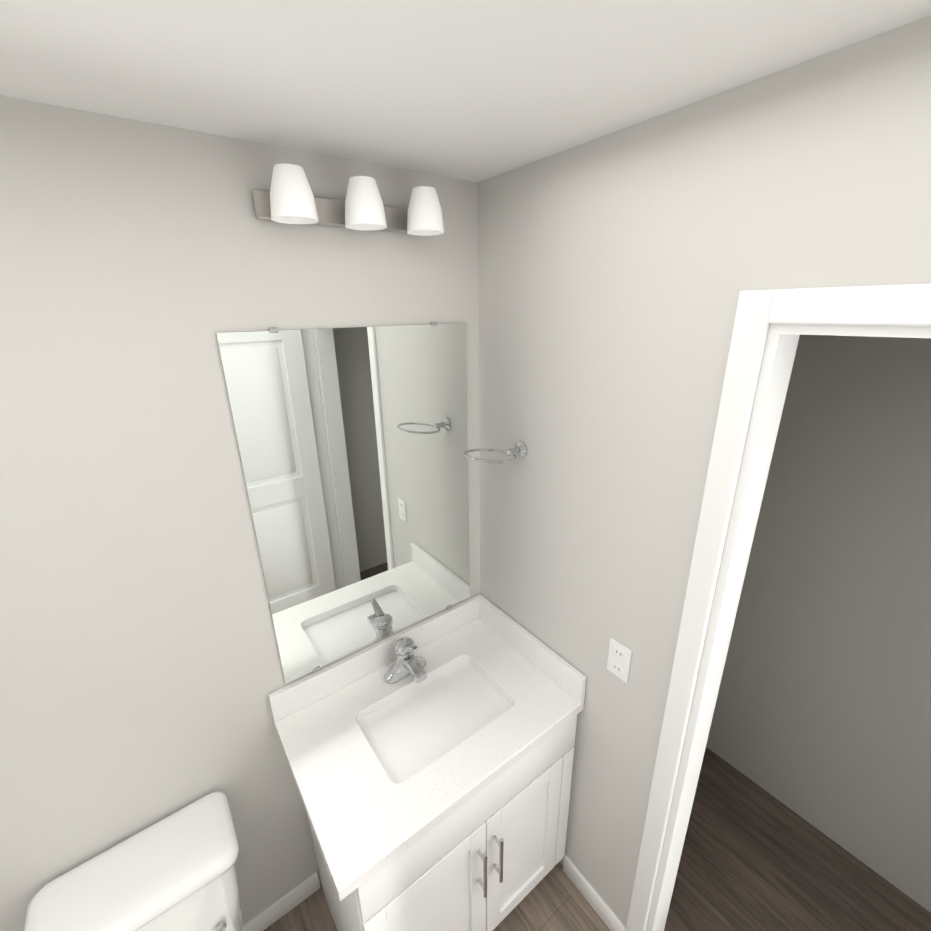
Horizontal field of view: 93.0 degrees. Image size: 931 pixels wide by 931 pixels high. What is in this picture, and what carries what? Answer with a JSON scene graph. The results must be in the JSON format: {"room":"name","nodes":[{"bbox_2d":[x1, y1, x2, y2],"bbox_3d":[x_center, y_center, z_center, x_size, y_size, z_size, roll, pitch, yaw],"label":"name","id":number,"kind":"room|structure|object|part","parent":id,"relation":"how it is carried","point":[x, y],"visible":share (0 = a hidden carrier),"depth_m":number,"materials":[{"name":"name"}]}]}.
{"room":"bathroom","nodes":[
{"label":"bathroom","id":0,"kind":"room"},
{"bbox_2d":[0,95,479,930],"bbox_3d":[-0.918,0.535,1.121,2.550,2.440,0.100,-15,24,-34],"label":"wall","id":1,"kind":"structure","parent":0,"point":[142,263],"depth_m":1.04,"materials":[{"name":"grey paint"}]},
{"bbox_2d":[241,872,319,930],"bbox_3d":[-0.902,1.669,1.445,0.855,0.085,0.018,-15,24,-34],"label":"baseboard","id":2,"kind":"structure","parent":1,"relation":"attached to","point":[272,913],"depth_m":1.60,"materials":[{"name":"white paint"}]},
{"bbox_2d":[216,323,469,683],"bbox_3d":[-0.282,0.110,1.401,0.719,1.048,0.006,-15,24,-34],"label":"wall mirror","id":3,"kind":"object","parent":1,"relation":"attached to","point":[353,444],"visible":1,"depth_m":1.34,"materials":[{"name":"clear glass"}]},
{"bbox_2d":[269,328,277,332],"bbox_3d":[-0.476,-0.336,1.095,0.020,0.012,0.009,-15,24,-34],"label":"mirror clip","id":4,"kind":"object","parent":3,"relation":"attached to","point":[273,330],"depth_m":1.09,"materials":[{"name":"silver metal"}]},
{"bbox_2d":[252,164,443,235],"bbox_3d":[-0.256,-0.634,1.076,0.460,0.100,0.144,-15,24,-34],"label":"sconce","id":5,"kind":"object","parent":1,"relation":"attached to","point":[288,197],"visible":1,"depth_m":1.03,"materials":[{"name":"white glass"}]},
{"bbox_2d":[0,0,930,181],"bbox_3d":[-0.451,-0.419,-0.010,2.650,0.100,1.880,-15,24,-34],"label":"ceiling","id":6,"kind":"structure","parent":0,"point":[475,90],"depth_m":0.68,"materials":[{"name":"white paint"}]},
{"bbox_2d":[264,747,930,930],"bbox_3d":[-0.020,1.905,1.017,3.500,0.100,2.040,-15,24,-34],"label":"floor","id":7,"kind":"structure","parent":0,"point":[755,857],"depth_m":1.67,"materials":[{"name":"brown wood"}]},
{"bbox_2d":[24,791,242,930],"bbox_3d":[-0.683,1.451,1.058,0.442,0.749,0.742,-15,24,-34],"label":"toilet","id":8,"kind":"object","parent":7,"relation":"on","point":[175,871],"visible":1,"depth_m":1.13,"materials":[{"name":"white ceramic"}]},
{"bbox_2d":[268,594,586,930],"bbox_3d":[-0.094,1.121,1.517,0.828,1.044,0.578,-15,24,-34],"label":"bathroom vanity","id":9,"kind":"object","parent":7,"relation":"on","point":[430,761],"visible":1,"depth_m":1.36,"materials":[{"name":"white paint"}]},
{"bbox_2d":[383,637,426,684],"bbox_3d":[-0.187,0.660,1.502,0.162,0.164,0.148,-15,24,-34],"label":"faucet","id":10,"kind":"object","parent":9,"relation":"on","point":[408,668],"depth_m":1.51,"materials":[{"name":"silver metal"}]},
{"bbox_3d":[-0.094,1.338,1.273,0.380,0.568,0.019,-15,24,-34],"label":"door","id":11,"kind":"part","parent":9,"relation":"part of","materials":[{"name":"white paint"}]},
{"bbox_3d":[0.054,0.952,1.257,0.763,0.146,0.018,-15,24,-34],"label":"drawer","id":12,"kind":"part","parent":9,"relation":"part of","materials":[{"name":"white paint"}]},
{"bbox_3d":[0.214,1.257,1.486,0.380,0.568,0.019,-15,24,-34],"label":"door","id":13,"kind":"part","parent":9,"relation":"part of","materials":[{"name":"white paint"}]},
{"bbox_2d":[478,15,930,930],"bbox_3d":[0.584,0.502,1.139,0.100,2.440,1.640,-15,24,-34],"label":"wall","id":14,"kind":"structure","parent":0,"point":[618,270],"depth_m":1.06,"materials":[{"name":"grey paint"}]},
{"bbox_2d":[464,440,527,462],"bbox_3d":[0.095,-0.031,1.363,0.211,0.055,0.164,-15,24,-34],"label":"towel ring","id":15,"kind":"object","parent":14,"relation":"attached to","point":[519,449],"visible":1,"depth_m":1.40,"materials":[{"name":"silver metal"}]},
{"bbox_2d":[563,855,625,930],"bbox_3d":[0.466,1.584,1.618,0.014,0.085,0.273,-15,24,-34],"label":"baseboard","id":16,"kind":"structure","parent":14,"relation":"attached to","point":[581,883],"depth_m":1.61,"materials":[{"name":"white paint"}]},
{"bbox_2d":[607,638,631,682],"bbox_3d":[0.440,0.561,1.270,0.010,0.115,0.070,-15,24,-34],"label":"outlet","id":17,"kind":"object","parent":14,"relation":"attached to","point":[619,659],"visible":1,"depth_m":1.27,"materials":[{"name":"white plastic"}]},
{"bbox_2d":[625,283,930,930],"bbox_3d":[0.804,0.781,0.841,0.195,2.107,0.894,-15,24,-34],"label":"door frame","id":18,"kind":"structure","parent":14,"relation":"attached to","point":[790,316],"depth_m":0.94,"materials":[{"name":"white paint"}]},
{"bbox_2d":[706,335,930,912],"bbox_3d":[1.603,0.413,1.339,0.100,2.440,1.380,-15,24,-34],"label":"wall","id":19,"kind":"structure","parent":0,"point":[821,720],"depth_m":1.61,"materials":[{"name":"grey paint"}]}
]}

